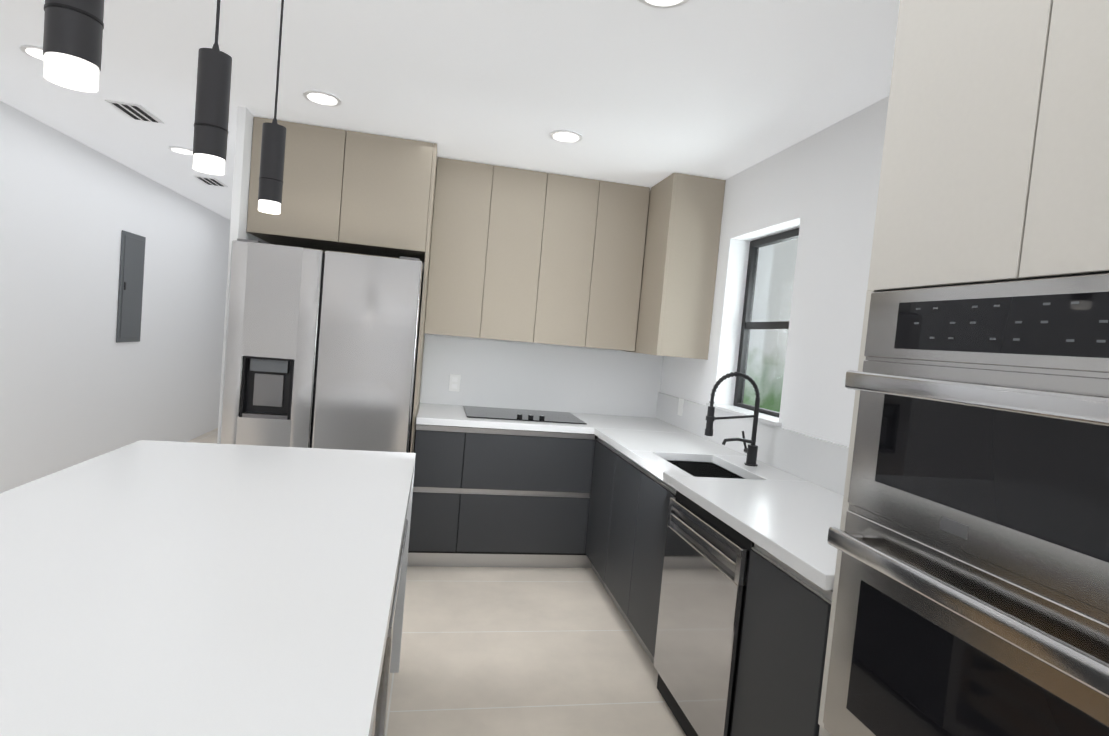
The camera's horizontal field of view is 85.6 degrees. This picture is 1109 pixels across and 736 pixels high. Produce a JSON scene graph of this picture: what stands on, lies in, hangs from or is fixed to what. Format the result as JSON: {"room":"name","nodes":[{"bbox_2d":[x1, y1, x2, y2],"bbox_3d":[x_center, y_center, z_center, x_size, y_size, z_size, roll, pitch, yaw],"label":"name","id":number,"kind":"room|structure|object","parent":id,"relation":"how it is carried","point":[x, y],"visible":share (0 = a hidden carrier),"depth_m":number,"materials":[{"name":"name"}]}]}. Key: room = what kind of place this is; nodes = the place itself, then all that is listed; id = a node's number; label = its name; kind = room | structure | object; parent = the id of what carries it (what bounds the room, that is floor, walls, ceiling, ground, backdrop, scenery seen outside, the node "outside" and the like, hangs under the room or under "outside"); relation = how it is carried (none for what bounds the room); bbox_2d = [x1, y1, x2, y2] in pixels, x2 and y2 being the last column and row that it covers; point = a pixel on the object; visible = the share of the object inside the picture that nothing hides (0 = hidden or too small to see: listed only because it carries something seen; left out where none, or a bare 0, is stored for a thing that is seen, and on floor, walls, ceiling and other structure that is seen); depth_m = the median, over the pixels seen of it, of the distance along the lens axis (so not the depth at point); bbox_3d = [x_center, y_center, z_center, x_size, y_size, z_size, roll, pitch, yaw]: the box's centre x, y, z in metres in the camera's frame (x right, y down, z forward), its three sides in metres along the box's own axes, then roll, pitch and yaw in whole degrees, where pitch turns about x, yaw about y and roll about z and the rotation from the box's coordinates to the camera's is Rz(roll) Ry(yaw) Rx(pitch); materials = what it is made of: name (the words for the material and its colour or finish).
{"room":"kitchen","nodes":[
{"label":"kitchen","id":0,"kind":"room"},
{"bbox_2d":[0,101,230,492],"bbox_3d":[-3.589,-0.378,5.130,0.120,2.460,6.490,4,3,-11],"label":"wall","id":1,"kind":"structure","parent":0,"point":[78,384],"depth_m":4.32,"materials":[{"name":"paint"}]},
{"bbox_2d":[116,230,145,342],"bbox_3d":[-3.443,-0.645,4.876,0.023,0.880,0.370,4,3,-11],"label":"electrical panel","id":2,"kind":"object","parent":1,"relation":"attached to","point":[131,277],"visible":0.96,"depth_m":4.84,"materials":[{"name":"grey metal"}]},
{"bbox_2d":[217,106,269,443],"bbox_3d":[-2.210,-0.293,5.871,0.120,2.460,5.580,4,3,-11],"label":"wall","id":3,"kind":"structure","parent":0,"point":[241,174],"depth_m":3.11,"materials":[{"name":"paint"}]},
{"bbox_2d":[188,428,685,735],"bbox_3d":[-3.161,1.072,2.548,8.620,0.100,11.900,4,3,-11],"label":"floor","id":4,"kind":"structure","parent":0,"point":[507,651],"depth_m":2.62,"materials":[{"name":"tile"}]},
{"bbox_2d":[0,440,415,735],"bbox_3d":[-0.904,0.825,1.380,1.013,0.900,2.023,4,3,-11],"label":"kitchen island","id":5,"kind":"object","parent":4,"relation":"on","point":[158,588],"visible":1,"depth_m":1.11,"materials":[{"name":"white stone"}]},
{"bbox_2d":[220,238,423,452],"bbox_3d":[-1.317,0.242,3.545,0.938,1.777,0.850,4,3,-11],"label":"refrigerator","id":6,"kind":"object","parent":4,"relation":"on","point":[321,349],"visible":0.52,"depth_m":3.11,"materials":[{"name":"silver metal"}]},
{"bbox_2d":[410,143,436,452],"bbox_3d":[-0.839,-0.066,3.744,0.020,2.454,0.616,4,3,-11],"label":"panel","id":7,"kind":"object","parent":4,"relation":"on","point":[423,303],"visible":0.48,"depth_m":3.44,"materials":[{"name":"beige wood"}]},
{"bbox_2d":[407,424,466,566],"bbox_3d":[-0.754,0.744,3.794,0.282,0.852,0.656,4,3,-11],"label":"base cabinet","id":8,"kind":"object","parent":4,"relation":"on","point":[441,451],"depth_m":3.48,"materials":[{"name":"grey wood"}]},
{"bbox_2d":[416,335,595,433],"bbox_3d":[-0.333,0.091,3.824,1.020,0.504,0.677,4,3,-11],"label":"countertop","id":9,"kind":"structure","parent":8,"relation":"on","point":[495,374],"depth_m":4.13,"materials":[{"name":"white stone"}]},
{"bbox_2d":[448,374,460,391],"bbox_3d":[-0.681,0.106,4.083,0.075,0.117,0.006,4,3,-11],"label":"electrical outlet plate","id":10,"kind":"object","parent":9,"relation":"attached to","point":[454,382],"visible":1,"depth_m":4.08,"materials":[{"name":"white plastic"}]},
{"bbox_2d":[463,406,586,423],"bbox_3d":[-0.208,0.295,3.884,0.740,0.032,0.500,4,3,-11],"label":"cooktop","id":11,"kind":"object","parent":9,"relation":"in","point":[516,414],"visible":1,"depth_m":3.82,"materials":[{"name":"black glass"}]},
{"bbox_2d":[459,427,594,567],"bbox_3d":[-0.222,0.786,3.901,0.805,0.852,0.656,4,3,-11],"label":"base cabinet","id":12,"kind":"object","parent":4,"relation":"on","point":[485,497],"depth_m":3.58,"materials":[{"name":"grey wood"}]},
{"bbox_2d":[583,435,614,584],"bbox_3d":[0.563,0.874,3.518,0.641,0.852,0.448,4,3,-11],"label":"base cabinet","id":13,"kind":"object","parent":4,"relation":"on","point":[602,453],"depth_m":3.48,"materials":[{"name":"grey wood"}]},
{"bbox_2d":[603,449,630,609],"bbox_3d":[0.638,0.899,3.147,0.637,0.852,0.311,4,3,-11],"label":"base cabinet","id":14,"kind":"object","parent":4,"relation":"on","point":[621,474],"depth_m":3.12,"materials":[{"name":"grey wood"}]},
{"bbox_2d":[619,460,675,663],"bbox_3d":[0.715,0.925,2.755,0.637,0.852,0.489,4,3,-11],"label":"base cabinet","id":15,"kind":"object","parent":4,"relation":"on","point":[648,497],"depth_m":2.71,"materials":[{"name":"grey wood"}]},
{"bbox_2d":[653,490,753,735],"bbox_3d":[0.782,0.958,2.212,0.602,0.851,0.592,4,3,-11],"label":"dishwasher","id":16,"kind":"object","parent":4,"relation":"on","point":[702,604],"visible":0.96,"depth_m":2.08,"materials":[{"name":"silver metal"}]},
{"bbox_2d":[731,543,832,735],"bbox_3d":[0.915,0.992,1.739,0.637,0.852,0.378,4,3,-11],"label":"base cabinet","id":17,"kind":"object","parent":4,"relation":"on","point":[786,620],"depth_m":1.66,"materials":[{"name":"grey wood"}]},
{"bbox_2d":[588,349,848,589],"bbox_3d":[0.703,0.330,2.924,0.686,0.712,2.869,4,3,-11],"label":"countertop","id":18,"kind":"structure","parent":17,"relation":"on","point":[782,501],"depth_m":2.73,"materials":[{"name":"white stone"}]},
{"bbox_2d":[677,398,683,415],"bbox_3d":[0.833,0.262,3.956,0.004,0.115,0.075,4,3,-11],"label":"electrical outlet plate","id":19,"kind":"object","parent":18,"relation":"attached to","point":[680,406],"visible":0.96,"depth_m":3.95,"materials":[{"name":"white plastic"}]},
{"bbox_2d":[704,372,759,465],"bbox_3d":[0.842,0.238,2.796,0.273,0.435,0.108,4,3,-26],"label":"faucet","id":20,"kind":"object","parent":18,"relation":"on","point":[751,450],"visible":1,"depth_m":2.80,"materials":[{"name":"black metal"}]},
{"bbox_2d":[818,712,831,735],"bbox_3d":[1.008,1.190,1.200,0.637,0.527,0.723,4,3,-11],"label":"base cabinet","id":21,"kind":"object","parent":4,"relation":"on","point":[822,731],"depth_m":1.47,"materials":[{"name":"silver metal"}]},
{"bbox_2d":[0,0,899,219],"bbox_3d":[-2.937,-1.475,2.423,8.620,0.100,11.900,4,3,-11],"label":"ceiling","id":22,"kind":"structure","parent":0,"point":[635,92],"depth_m":2.46,"materials":[{"name":"paint"}]},
{"bbox_2d":[19,45,43,60],"bbox_3d":[-2.228,-1.366,2.621,0.176,0.012,0.176,4,3,-11],"label":"recessed light","id":23,"kind":"object","parent":22,"relation":"in","point":[33,51],"visible":0.54,"depth_m":2.58,"materials":[{"name":"paint"}]},
{"bbox_2d":[43,0,103,91],"bbox_3d":[-0.649,-0.771,0.826,0.114,0.745,0.114,4,3,-11],"label":"pendant light","id":24,"kind":"object","parent":22,"relation":"hanging from","point":[72,41],"visible":1,"depth_m":0.82,"materials":[{"name":"black metal"}]},
{"bbox_2d":[105,99,163,123],"bbox_3d":[-2.312,-1.408,3.306,0.165,0.009,0.290,4,3,-11],"label":"ceiling vent","id":25,"kind":"object","parent":22,"relation":"in","point":[132,111],"visible":1,"depth_m":3.28,"materials":[{"name":"metal"}]},
{"bbox_2d":[168,146,192,154],"bbox_3d":[-2.507,-1.460,4.040,0.176,0.012,0.176,4,3,-11],"label":"recessed light","id":26,"kind":"object","parent":22,"relation":"in","point":[182,150],"visible":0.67,"depth_m":4.01,"materials":[{"name":"paint"}]},
{"bbox_2d":[193,175,227,186],"bbox_3d":[-2.836,-1.534,4.941,0.165,0.009,0.290,4,3,-11],"label":"ceiling vent","id":27,"kind":"object","parent":22,"relation":"in","point":[211,181],"visible":1,"depth_m":4.91,"materials":[{"name":"metal"}]},
{"bbox_2d":[193,0,231,174],"bbox_3d":[-0.725,-0.801,1.294,0.114,0.745,0.114,4,3,-11],"label":"pendant light","id":28,"kind":"object","parent":22,"relation":"hanging from","point":[212,102],"visible":1,"depth_m":1.28,"materials":[{"name":"black metal"}]},
{"bbox_2d":[258,0,285,213],"bbox_3d":[-0.813,-0.831,1.756,0.114,0.745,0.114,4,3,-11],"label":"pendant light","id":29,"kind":"object","parent":22,"relation":"hanging from","point":[272,159],"visible":1,"depth_m":1.74,"materials":[{"name":"black metal"}]},
{"bbox_2d":[303,90,341,105],"bbox_3d":[-1.104,-1.279,2.848,0.176,0.012,0.176,4,3,-11],"label":"recessed light","id":30,"kind":"object","parent":22,"relation":"in","point":[321,98],"visible":0.94,"depth_m":2.83,"materials":[{"name":"paint"}]},
{"bbox_2d":[549,130,582,142],"bbox_3d":[0.059,-1.188,3.082,0.176,0.012,0.176,4,3,-11],"label":"recessed light","id":31,"kind":"object","parent":22,"relation":"in","point":[566,136],"visible":0.96,"depth_m":3.06,"materials":[{"name":"paint"}]},
{"bbox_2d":[638,0,689,8],"bbox_3d":[0.321,-1.099,1.751,0.176,0.012,0.176,4,3,-11],"label":"recessed light","id":32,"kind":"object","parent":22,"relation":"in","point":[663,4],"visible":1,"depth_m":1.80,"materials":[{"name":"paint"}]},
{"bbox_2d":[419,263,634,403],"bbox_3d":[-0.420,-0.056,4.232,2.770,2.460,0.170,4,3,-11],"label":"wall","id":33,"kind":"structure","parent":0,"point":[423,263],"depth_m":4.15,"materials":[{"name":"paint"}]},
{"bbox_2d":[247,117,346,252],"bbox_3d":[-1.461,-1.037,3.557,0.472,0.612,0.616,4,3,-11],"label":"upper cabinet","id":34,"kind":"object","parent":33,"relation":"attached to","point":[310,216],"depth_m":3.27,"materials":[{"name":"beige wood"}]},
{"bbox_2d":[339,130,432,262],"bbox_3d":[-1.001,-1.001,3.650,0.471,0.612,0.616,4,3,-11],"label":"upper cabinet","id":35,"kind":"object","parent":33,"relation":"attached to","point":[386,190],"depth_m":3.35,"materials":[{"name":"beige wood"}]},
{"bbox_2d":[424,157,494,337],"bbox_3d":[-0.626,-0.745,3.879,0.344,1.078,0.346,4,3,-11],"label":"upper cabinet","id":36,"kind":"object","parent":33,"relation":"attached to","point":[464,197],"depth_m":3.71,"materials":[{"name":"beige wood"}]},
{"bbox_2d":[483,165,550,342],"bbox_3d":[-0.290,-0.719,3.946,0.343,1.078,0.346,4,3,-11],"label":"upper cabinet","id":37,"kind":"object","parent":33,"relation":"attached to","point":[522,255],"depth_m":3.78,"materials":[{"name":"beige wood"}]},
{"bbox_2d":[535,173,602,346],"bbox_3d":[0.045,-0.693,4.014,0.344,1.078,0.346,4,3,-11],"label":"upper cabinet","id":38,"kind":"object","parent":33,"relation":"attached to","point":[572,237],"depth_m":3.85,"materials":[{"name":"beige wood"}]},
{"bbox_2d":[587,181,650,351],"bbox_3d":[0.381,-0.666,4.082,0.343,1.078,0.346,4,3,-11],"label":"upper cabinet","id":39,"kind":"object","parent":33,"relation":"attached to","point":[623,207],"depth_m":3.91,"materials":[{"name":"beige wood"}]},
{"bbox_2d":[660,96,888,446],"bbox_3d":[1.530,0.273,1.032,0.170,2.460,7.230,4,3,-11],"label":"wall","id":40,"kind":"structure","parent":0,"point":[819,189],"depth_m":2.69,"materials":[{"name":"paint"}]},
{"bbox_2d":[635,173,725,359],"bbox_3d":[0.784,-0.612,3.787,0.332,1.086,0.387,4,3,-11],"label":"upper cabinet","id":41,"kind":"object","parent":40,"relation":"attached to","point":[681,240],"depth_m":3.61,"materials":[{"name":"beige wood"}]},
{"bbox_2d":[706,403,781,426],"bbox_3d":[1.048,0.252,3.212,0.155,0.019,0.747,4,3,-11],"label":"window sill","id":42,"kind":"structure","parent":40,"relation":"attached to","point":[762,417],"depth_m":3.18,"materials":[{"name":"white stone"}]},
{"bbox_2d":[733,228,798,416],"bbox_3d":[1.191,-0.224,3.209,0.040,0.989,0.683,4,3,-11],"label":"window","id":43,"kind":"structure","parent":40,"relation":"in","point":[748,325],"depth_m":3.36,"materials":[{"name":"clear glass"}]},
{"bbox_2d":[866,0,1033,299],"bbox_3d":[1.127,-0.546,1.285,0.637,0.806,0.377,4,3,-11],"label":"upper cabinet","id":44,"kind":"object","parent":40,"relation":"attached to","point":[995,163],"depth_m":1.22,"materials":[{"name":"beige wood"}]},
{"bbox_2d":[823,273,1108,735],"bbox_3d":[1.019,0.392,1.139,0.650,1.053,0.690,4,3,-11],"label":"wall oven","id":45,"kind":"object","parent":44,"relation":"in","point":[971,541],"visible":1,"depth_m":1.08,"materials":[{"name":"silver metal"}]},
{"bbox_2d":[1002,0,1108,281],"bbox_3d":[1.196,-0.523,0.931,0.637,0.806,0.346,4,3,-11],"label":"upper cabinet","id":46,"kind":"object","parent":40,"relation":"attached to","point":[1059,201],"depth_m":1.00,"materials":[{"name":"beige wood"}]},
{"label":"outside","id":47,"kind":"structure","parent":0,"visible":0},
{"bbox_2d":[743,238,797,411],"bbox_3d":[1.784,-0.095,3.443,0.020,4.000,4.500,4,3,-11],"label":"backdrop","id":48,"kind":"structure","parent":47,"point":[775,332],"depth_m":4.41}
]}

